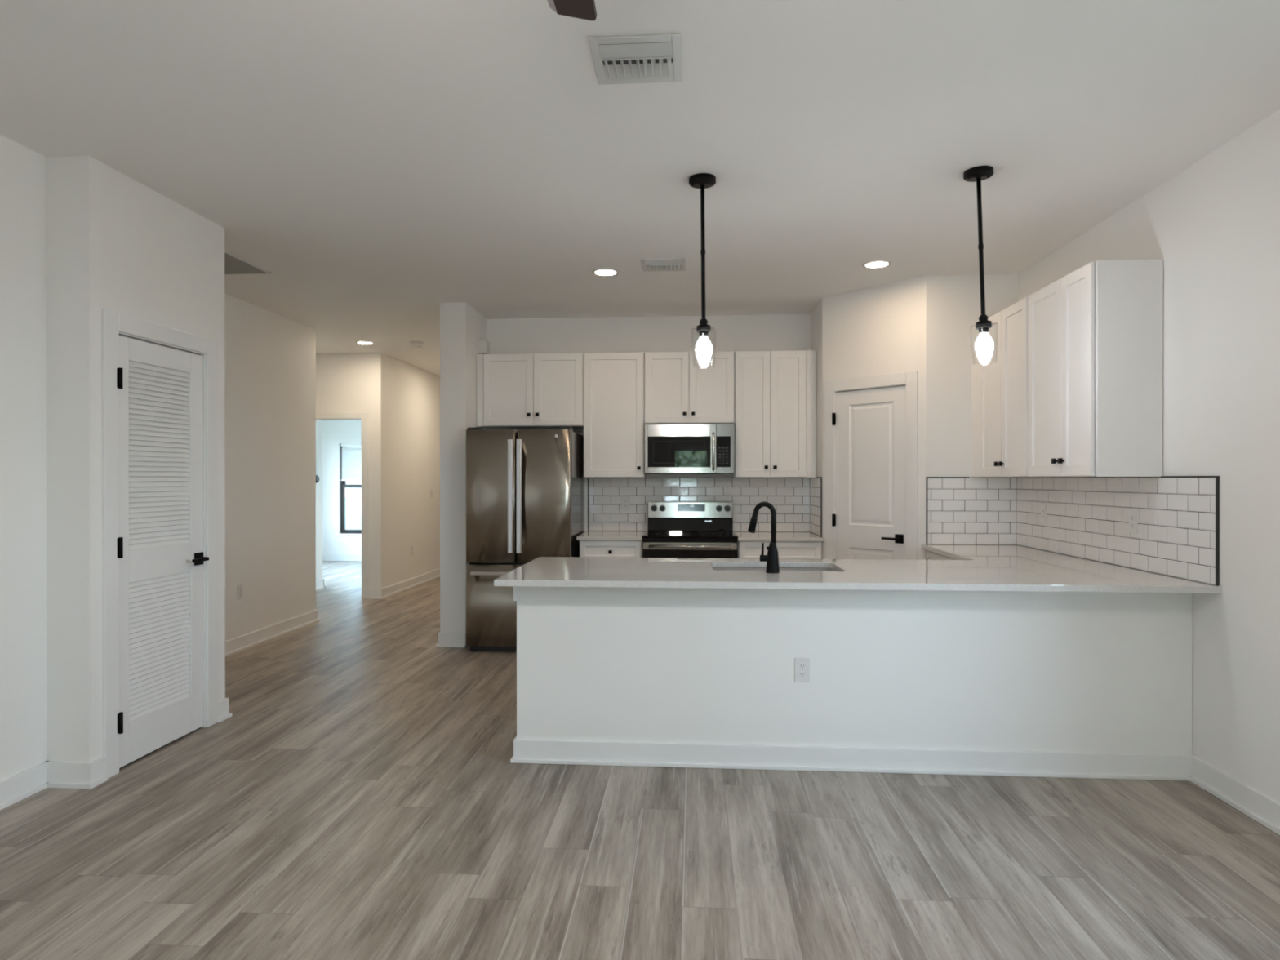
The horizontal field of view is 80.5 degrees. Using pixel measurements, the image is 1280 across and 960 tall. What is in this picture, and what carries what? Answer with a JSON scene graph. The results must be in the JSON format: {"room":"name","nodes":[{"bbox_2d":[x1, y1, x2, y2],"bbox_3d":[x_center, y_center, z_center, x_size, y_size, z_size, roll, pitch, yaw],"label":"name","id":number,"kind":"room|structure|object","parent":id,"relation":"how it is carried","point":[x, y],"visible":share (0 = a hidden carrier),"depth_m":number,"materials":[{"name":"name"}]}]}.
{"room":"open-plan kitchen","nodes":[
{"label":"open-plan kitchen","id":0,"kind":"room"},
{"bbox_2d":[0,134,46,781],"bbox_3d":[-2.896,-0.034,0.422,0.120,2.785,5.881,0,0,4],"label":"wall","id":1,"kind":"structure","parent":0,"point":[23,415],"depth_m":3.24,"materials":[{"name":"white paint"}]},
{"bbox_2d":[0,609,319,809],"bbox_3d":[-3.803,1.301,2.473,2.671,0.108,9.604,0,0,4],"label":"baseboard","id":2,"kind":"structure","parent":1,"relation":"attached to","point":[64,775],"depth_m":3.33,"materials":[{"name":"white paint"}]},
{"bbox_2d":[45,155,225,761],"bbox_3d":[-2.920,-0.040,3.856,1.049,2.785,0.968,0,0,4],"label":"wall","id":3,"kind":"structure","parent":0,"point":[114,242],"depth_m":3.35,"materials":[{"name":"white paint"}]},
{"bbox_2d":[102,308,217,778],"bbox_3d":[-2.428,0.290,3.812,0.169,2.126,0.809,0,0,4],"label":"door","id":4,"kind":"structure","parent":3,"relation":"in","point":[160,626],"depth_m":3.77,"materials":[{"name":"white paint"}]},
{"bbox_2d":[224,293,315,641],"bbox_3d":[-4.077,-0.042,5.419,1.716,2.785,3.707,0,0,4],"label":"wall","id":5,"kind":"structure","parent":0,"point":[270,357],"depth_m":6.39,"materials":[{"name":"white paint"}]},
{"bbox_2d":[236,584,242,599],"bbox_3d":[-3.173,0.889,5.997,0.008,0.114,0.070,0,0,4],"label":"wall outlet","id":6,"kind":"object","parent":5,"relation":"attached to","point":[239,588],"visible":1,"depth_m":5.98,"materials":[{"name":"white plastic"}]},
{"bbox_2d":[315,420,322,581],"bbox_3d":[-4.925,-0.048,9.141,1.910,2.785,0.654,0,0,4],"label":"door","id":7,"kind":"structure","parent":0,"point":[318,423],"depth_m":9.33,"materials":[{"name":"white paint"}]},
{"bbox_2d":[315,475,319,483],"bbox_3d":[-3.949,-0.011,9.245,0.022,0.094,0.094,0,0,4],"label":"wall thermostat","id":8,"kind":"object","parent":7,"relation":"attached to","point":[317,476],"visible":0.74,"depth_m":9.23,"materials":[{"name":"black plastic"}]},
{"bbox_2d":[322,420,361,554],"bbox_3d":[-4.209,-0.054,12.551,2.866,2.785,0.140,0,0,4],"label":"wall","id":9,"kind":"structure","parent":0,"point":[335,433],"depth_m":12.54,"materials":[{"name":"white paint"}]},
{"bbox_2d":[315,554,361,590],"bbox_3d":[-4.282,1.288,10.638,2.746,0.108,3.692,0,0,4],"label":"baseboard","id":10,"kind":"structure","parent":9,"relation":"attached to","point":[319,584],"depth_m":12.51,"materials":[{"name":"white paint"}]},
{"bbox_2d":[337,443,361,535],"bbox_3d":[-4.084,0.153,12.523,1.840,1.530,0.160,0,0,4],"label":"window","id":11,"kind":"structure","parent":9,"relation":"in","point":[350,491],"depth_m":12.59,"materials":[{"name":"white glass"}]},
{"bbox_2d":[341,443,361,480],"bbox_3d":[-4.087,-0.299,12.482,1.720,0.625,0.071,0,0,4],"label":"window blind","id":12,"kind":"object","parent":11,"relation":"attached to","point":[351,457],"visible":0.14,"depth_m":12.52,"materials":[{"name":"white plastic"}]},
{"bbox_2d":[315,352,385,589],"bbox_3d":[-3.818,-0.048,8.679,1.782,2.785,0.115,0,0,4],"label":"wall","id":13,"kind":"structure","parent":0,"point":[345,382],"depth_m":8.58,"materials":[{"name":"white paint"}]},
{"bbox_2d":[315,412,368,598],"bbox_3d":[-3.526,0.290,8.659,0.901,2.110,0.147,0,0,4],"label":"door frame","id":14,"kind":"structure","parent":13,"relation":"in","point":[363,416],"depth_m":8.56,"materials":[{"name":"white paint"}]},
{"bbox_2d":[367,589,383,599],"bbox_3d":[-3.810,1.291,8.610,1.808,0.108,0.026,0,0,4],"label":"baseboard","id":15,"kind":"structure","parent":13,"relation":"attached to","point":[372,593],"depth_m":8.55,"materials":[{"name":"white paint"}]},
{"bbox_2d":[385,355,439,587],"bbox_3d":[-2.819,-0.052,11.047,0.115,2.785,4.748,0,0,4],"label":"wall","id":16,"kind":"structure","parent":0,"point":[412,393],"depth_m":9.45,"materials":[{"name":"white paint"}]},
{"bbox_2d":[382,568,439,598],"bbox_3d":[-2.759,1.287,10.888,0.026,0.108,4.663,0,0,4],"label":"baseboard","id":17,"kind":"structure","parent":16,"relation":"attached to","point":[388,591],"depth_m":9.38,"materials":[{"name":"white paint"}]},
{"bbox_2d":[410,546,413,555],"bbox_3d":[-2.865,0.893,9.492,0.008,0.114,0.070,0,0,4],"label":"wall outlet","id":18,"kind":"object","parent":16,"relation":"attached to","point":[411,548],"visible":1,"depth_m":9.48,"materials":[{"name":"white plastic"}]},
{"bbox_2d":[440,302,487,646],"bbox_3d":[-1.270,-0.049,9.673,0.213,2.785,7.116,0,0,4],"label":"wall pillar","id":19,"kind":"structure","parent":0,"point":[462,326],"depth_m":6.12,"materials":[{"name":"white paint"}]},
{"bbox_2d":[435,631,466,647],"bbox_3d":[-1.288,1.289,9.603,0.239,0.108,7.022,0,0,4],"label":"baseboard","id":20,"kind":"structure","parent":19,"relation":"attached to","point":[444,639],"depth_m":6.11,"materials":[{"name":"white paint"}]},
{"bbox_2d":[478,340,489,354],"bbox_3d":[-1.343,-1.134,6.517,0.076,0.125,0.100,0,0,4],"label":"door chime","id":21,"kind":"object","parent":19,"relation":"attached to","point":[483,345],"visible":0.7,"depth_m":6.47,"materials":[{"name":"white plastic"}]},
{"bbox_2d":[0,0,1279,376],"bbox_3d":[-1.629,-1.495,5.413,9.000,0.120,16.020,0,0,4],"label":"ceiling","id":22,"kind":"structure","parent":0,"point":[386,162],"depth_m":3.07,"materials":[{"name":"white paint"}]},
{"bbox_2d":[224,249,271,275],"bbox_3d":[-2.861,-1.428,4.952,0.586,0.012,0.590,0,0,4],"label":"ceiling vent","id":23,"kind":"object","parent":22,"relation":"in","point":[233,264],"visible":0.27,"depth_m":5.06,"materials":[{"name":"white metal"}]},
{"bbox_2d":[355,341,374,344],"bbox_3d":[-2.879,-1.435,7.916,0.192,0.007,0.192,0,0,4],"label":"recessed light","id":24,"kind":"object","parent":22,"relation":"in","point":[357,342],"visible":1,"depth_m":7.90,"materials":[{"name":"white plastic"}]},
{"bbox_2d":[410,341,423,346],"bbox_3d":[-2.334,-1.417,7.904,0.132,0.044,0.132,0,0,4],"label":"smoke detector","id":25,"kind":"object","parent":22,"relation":"attached to","point":[414,344],"visible":1,"depth_m":7.86,"materials":[{"name":"white plastic"}]},
{"bbox_2d":[547,0,596,20],"bbox_3d":[-0.195,-1.177,1.104,1.293,0.500,1.231,0,0,4],"label":"ceiling fan","id":26,"kind":"object","parent":22,"relation":"hanging from","point":[581,9],"visible":1,"depth_m":1.69,"materials":[{"name":"brown metal"}]},
{"bbox_2d":[591,267,619,275],"bbox_3d":[-0.237,-1.431,5.211,0.192,0.007,0.192,0,0,4],"label":"recessed light","id":27,"kind":"object","parent":22,"relation":"in","point":[604,271],"visible":1,"depth_m":5.20,"materials":[{"name":"white plastic"}]},
{"bbox_2d":[587,33,682,84],"bbox_3d":[-0.008,-1.421,2.569,0.300,0.022,0.285,0,0,4],"label":"ceiling vent","id":28,"kind":"object","parent":22,"relation":"in","point":[650,58],"visible":1,"depth_m":2.54,"materials":[{"name":"white metal"}]},
{"bbox_2d":[640,257,685,271],"bbox_3d":[0.156,-1.425,5.022,0.292,0.022,0.290,0,0,4],"label":"ceiling vent","id":29,"kind":"object","parent":22,"relation":"in","point":[648,264],"visible":1,"depth_m":4.99,"materials":[{"name":"white metal"}]},
{"bbox_2d":[688,173,715,366],"bbox_3d":[0.300,-0.985,3.588,0.128,0.893,0.128,0,0,4],"label":"pendant lamp","id":30,"kind":"object","parent":22,"relation":"hanging from","point":[704,349],"visible":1,"depth_m":3.58,"materials":[{"name":"black metal"}]},
{"bbox_2d":[696,318,711,337],"bbox_3d":[0.302,-0.723,3.588,0.068,0.087,0.068,-1,0,4],"label":"socket","id":31,"kind":"object","parent":30,"relation":"attached to","point":[704,329],"depth_m":3.57,"materials":[{"name":"black metal"}]},
{"bbox_2d":[862,259,892,268],"bbox_3d":[1.572,-1.430,5.018,0.192,0.007,0.192,0,0,4],"label":"recessed light","id":32,"kind":"object","parent":22,"relation":"in","point":[877,264],"visible":1,"depth_m":5.00,"materials":[{"name":"white plastic"}]},
{"bbox_2d":[963,165,997,361],"bbox_3d":[1.577,-0.985,3.505,0.146,0.896,0.130,0,0,-15],"label":"pendant lamp","id":33,"kind":"object","parent":22,"relation":"hanging from","point":[984,346],"visible":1,"depth_m":3.49,"materials":[{"name":"black metal"}]},
{"bbox_2d":[975,314,991,333],"bbox_3d":[1.592,-0.723,3.503,0.068,0.087,0.068,-2,0,4],"label":"socket","id":34,"kind":"object","parent":33,"relation":"attached to","point":[983,325],"depth_m":3.49,"materials":[{"name":"black metal"}]},
{"bbox_2d":[0,560,1279,959],"bbox_3d":[-1.629,1.410,5.418,9.000,0.120,16.020,0,0,4],"label":"floor","id":35,"kind":"structure","parent":0,"point":[361,796],"depth_m":2.78,"materials":[{"name":"plastic"}]},
{"bbox_2d":[466,426,584,651],"bbox_3d":[-0.926,0.468,6.251,0.828,1.762,0.858,0,0,4],"label":"refrigerator","id":36,"kind":"object","parent":35,"relation":"on","point":[525,488],"visible":0.76,"depth_m":5.88,"materials":[{"name":"grey metal"}]},
{"bbox_2d":[579,540,643,557],"bbox_3d":[-0.216,0.915,6.346,0.508,0.868,0.644,0,0,4],"label":"base cabinet","id":37,"kind":"object","parent":35,"relation":"on","point":[588,548],"visible":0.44,"depth_m":6.06,"materials":[{"name":"white paint"}]},
{"bbox_2d":[576,530,645,540],"bbox_3d":[-0.224,0.466,6.348,0.525,0.030,0.647,0,0,4],"label":"countertop","id":38,"kind":"structure","parent":37,"relation":"on","point":[589,535],"depth_m":6.10,"materials":[{"name":"stone"}]},
{"bbox_2d":[642,501,737,558],"bbox_3d":[0.413,0.768,6.255,0.752,1.162,0.699,0,0,4],"label":"range","id":39,"kind":"object","parent":35,"relation":"on","point":[675,529],"visible":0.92,"depth_m":6.50,"materials":[{"name":"silver metal"}]},
{"bbox_2d":[642,530,737,542],"bbox_3d":[0.414,0.463,6.263,0.752,0.048,0.618,0,0,4],"label":"cooktop","id":40,"kind":"object","parent":39,"relation":"in","point":[649,535],"depth_m":5.99,"materials":[{"name":"black glass"}]},
{"bbox_2d":[737,540,822,559],"bbox_3d":[1.125,0.915,6.253,0.656,0.868,0.644,0,0,4],"label":"base cabinet","id":41,"kind":"object","parent":35,"relation":"on","point":[745,549],"visible":0.16,"depth_m":5.96,"materials":[{"name":"white paint"}]},
{"bbox_2d":[734,531,823,541],"bbox_3d":[1.126,0.466,6.254,0.664,0.030,0.647,0,0,4],"label":"countertop","id":42,"kind":"structure","parent":41,"relation":"on","point":[742,535],"depth_m":6.01,"materials":[{"name":"stone"}]},
{"bbox_2d":[510,586,1192,781],"bbox_3d":[0.968,0.919,3.921,3.127,0.868,0.835,0,0,4],"label":"peninsula base wall","id":43,"kind":"structure","parent":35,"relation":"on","point":[1005,683],"depth_m":3.52,"materials":[{"name":"white paint"}]},
{"bbox_2d":[794,657,809,682],"bbox_3d":[0.759,0.890,3.538,0.070,0.114,0.008,0,0,4],"label":"wall outlet","id":44,"kind":"object","parent":43,"relation":"attached to","point":[802,665],"visible":1,"depth_m":3.54,"materials":[{"name":"white plastic"}]},
{"bbox_2d":[798,662,805,669],"bbox_3d":[0.759,0.870,3.536,0.034,0.028,0.003,0,0,4],"label":"receptacle","id":45,"kind":"object","parent":44,"relation":"attached to","point":[801,665],"depth_m":3.53,"materials":[{"name":"grey plastic"}]},
{"bbox_2d":[798,671,805,677],"bbox_3d":[0.759,0.909,3.536,0.034,0.028,0.003,0,0,4],"label":"receptacle","id":46,"kind":"object","parent":44,"relation":"attached to","point":[801,673],"depth_m":3.53,"materials":[{"name":"grey plastic"}]},
{"bbox_2d":[493,544,1221,593],"bbox_3d":[0.981,0.469,4.360,3.165,0.030,2.038,0,0,4],"label":"countertop","id":47,"kind":"structure","parent":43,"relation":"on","point":[977,567],"depth_m":3.65,"materials":[{"name":"stone"}]},
{"bbox_2d":[747,501,779,573],"bbox_3d":[0.609,0.281,3.728,0.158,0.349,0.067,0,0,15],"label":"faucet","id":48,"kind":"object","parent":47,"relation":"on","point":[771,559],"visible":1,"depth_m":3.71,"materials":[{"name":"black metal"}]},
{"bbox_2d":[712,567,836,571],"bbox_3d":[0.712,0.588,3.985,0.710,0.205,0.453,0,0,4],"label":"sink","id":49,"kind":"object","parent":47,"relation":"in","point":[784,569],"visible":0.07,"depth_m":4.18,"materials":[{"name":"silver metal"}]},
{"bbox_2d":[926,550,957,559],"bbox_3d":[2.269,0.917,4.790,0.654,0.868,1.000,0,0,4],"label":"base cabinet","id":50,"kind":"object","parent":35,"relation":"on","point":[930,555],"visible":0.02,"depth_m":5.08,"materials":[{"name":"white paint"}]},
{"bbox_2d":[487,314,810,532],"bbox_3d":[0.743,-0.044,6.665,4.219,2.785,0.120,0,0,4],"label":"wall","id":51,"kind":"structure","parent":0,"point":[783,332],"depth_m":6.65,"materials":[{"name":"white paint"}]},
{"bbox_2d":[476,353,583,429],"bbox_3d":[-0.922,-0.761,6.529,0.910,0.614,0.374,0,0,4],"label":"upper cabinet","id":52,"kind":"object","parent":51,"relation":"attached to","point":[516,390],"visible":0.97,"depth_m":6.37,"materials":[{"name":"white paint"}]},
{"bbox_2d":[583,352,646,477],"bbox_3d":[-0.210,-0.545,6.480,0.513,1.047,0.374,0,0,4],"label":"upper cabinet","id":53,"kind":"object","parent":51,"relation":"attached to","point":[614,383],"visible":0.95,"depth_m":6.33,"materials":[{"name":"white paint"}]},
{"bbox_2d":[644,351,734,424],"bbox_3d":[0.421,-0.769,6.436,0.748,0.599,0.374,0,0,4],"label":"upper cabinet","id":54,"kind":"object","parent":51,"relation":"attached to","point":[677,392],"visible":0.96,"depth_m":6.28,"materials":[{"name":"white paint"}]},
{"bbox_2d":[644,423,734,474],"bbox_3d":[0.418,-0.255,6.398,0.738,0.414,0.446,0,0,4],"label":"microwave","id":55,"kind":"object","parent":54,"relation":"attached to","point":[669,449],"visible":1,"depth_m":6.23,"materials":[{"name":"silver metal"}]},
{"bbox_2d":[584,478,809,532],"bbox_3d":[0.478,0.216,6.613,1.988,0.467,0.020,0,0,4],"label":"tile backsplash","id":56,"kind":"structure","parent":51,"relation":"attached to","point":[789,498],"depth_m":6.61,"materials":[{"name":"white tile"}]},
{"bbox_2d":[621,496,629,509],"bbox_3d":[-0.128,0.201,6.652,0.070,0.114,0.008,0,0,4],"label":"wall outlet","id":57,"kind":"object","parent":56,"relation":"attached to","point":[624,500],"visible":1,"depth_m":6.65,"materials":[{"name":"white plastic"}]},
{"bbox_2d":[733,350,816,477],"bbox_3d":[1.130,-0.545,6.387,0.669,1.047,0.374,0,0,4],"label":"upper cabinet","id":58,"kind":"object","parent":51,"relation":"attached to","point":[775,391],"visible":0.98,"depth_m":6.23,"materials":[{"name":"white paint"}]},
{"bbox_2d":[810,297,822,478],"bbox_3d":[1.514,-0.043,6.253,0.110,2.785,0.595,0,0,4],"label":"wall","id":59,"kind":"structure","parent":0,"point":[816,316],"depth_m":6.11,"materials":[{"name":"white paint"}]},
{"bbox_2d":[809,477,822,537],"bbox_3d":[1.454,0.213,6.263,0.010,0.473,0.583,0,0,4],"label":"tile backsplash","id":60,"kind":"structure","parent":59,"relation":"attached to","point":[815,483],"depth_m":6.22,"materials":[{"name":"white tile"}]},
{"bbox_2d":[822,275,925,559],"bbox_3d":[1.761,-0.043,5.668,0.100,2.785,0.865,0,0,-41],"label":"wall","id":61,"kind":"structure","parent":0,"point":[879,330],"depth_m":5.56,"materials":[{"name":"white paint"}]},
{"bbox_2d":[824,370,918,559],"bbox_3d":[1.731,0.287,5.663,0.152,2.125,0.779,0,0,-41],"label":"door","id":62,"kind":"structure","parent":61,"relation":"in","point":[871,423],"depth_m":5.64,"materials":[{"name":"white paint"}]},
{"bbox_2d":[925,274,1017,559],"bbox_3d":[2.326,-0.042,5.343,0.628,2.785,0.110,0,0,4],"label":"wall","id":63,"kind":"structure","parent":0,"point":[953,302],"depth_m":5.30,"materials":[{"name":"white paint"}]},
{"bbox_2d":[925,476,1016,544],"bbox_3d":[2.315,0.215,5.283,0.614,0.473,0.010,0,0,4],"label":"tile backsplash","id":64,"kind":"structure","parent":63,"relation":"attached to","point":[960,510],"depth_m":5.28,"materials":[{"name":"white tile"}]},
{"bbox_2d":[1017,109,1279,803],"bbox_3d":[2.459,-0.036,1.854,0.130,2.785,9.480,0,0,4],"label":"wall","id":65,"kind":"structure","parent":0,"point":[1214,225],"depth_m":3.19,"materials":[{"name":"white paint"}]},
{"bbox_2d":[971,297,1035,477],"bbox_3d":[2.422,-0.542,4.820,0.354,1.047,0.914,0,0,4],"label":"upper cabinet","id":66,"kind":"object","parent":65,"relation":"attached to","point":[999,384],"visible":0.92,"depth_m":4.72,"materials":[{"name":"white paint"}]},
{"bbox_2d":[1027,258,1163,476],"bbox_3d":[2.366,-0.541,4.007,0.354,1.047,0.714,0,0,4],"label":"upper cabinet","id":67,"kind":"object","parent":65,"relation":"attached to","point":[1095,332],"visible":1,"depth_m":3.67,"materials":[{"name":"white paint"}]},
{"bbox_2d":[1016,475,1219,586],"bbox_3d":[2.555,0.217,4.258,0.010,0.473,2.024,0,0,4],"label":"tile backsplash","id":68,"kind":"structure","parent":65,"relation":"attached to","point":[1178,535],"depth_m":3.90,"materials":[{"name":"white tile"}]},
{"bbox_2d":[1040,504,1046,522],"bbox_3d":[2.589,0.216,4.853,0.008,0.114,0.070,0,0,4],"label":"wall outlet","id":69,"kind":"object","parent":68,"relation":"attached to","point":[1043,508],"visible":1,"depth_m":4.84,"materials":[{"name":"white plastic"}]},
{"bbox_2d":[1128,510,1137,533],"bbox_3d":[2.521,0.213,3.865,0.008,0.114,0.070,0,0,4],"label":"wall outlet","id":70,"kind":"object","parent":68,"relation":"attached to","point":[1133,515],"visible":1,"depth_m":3.86,"materials":[{"name":"white plastic"}]},
{"bbox_2d":[1129,515,1134,520],"bbox_3d":[2.518,0.194,3.865,0.003,0.028,0.034,0,0,4],"label":"receptacle","id":71,"kind":"object","parent":70,"relation":"attached to","point":[1131,517],"depth_m":3.86,"materials":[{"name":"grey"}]},
{"bbox_2d":[1129,522,1134,528],"bbox_3d":[2.518,0.233,3.865,0.003,0.028,0.034,0,0,4],"label":"receptacle","id":72,"kind":"object","parent":70,"relation":"attached to","point":[1131,524],"depth_m":3.86,"materials":[{"name":"grey plastic"}]},
{"bbox_2d":[1190,755,1279,835],"bbox_3d":[2.275,1.305,0.331,0.026,0.108,6.170,0,0,4],"label":"baseboard","id":73,"kind":"structure","parent":65,"relation":"attached to","point":[1255,805],"depth_m":3.12,"materials":[{"name":"white paint"}]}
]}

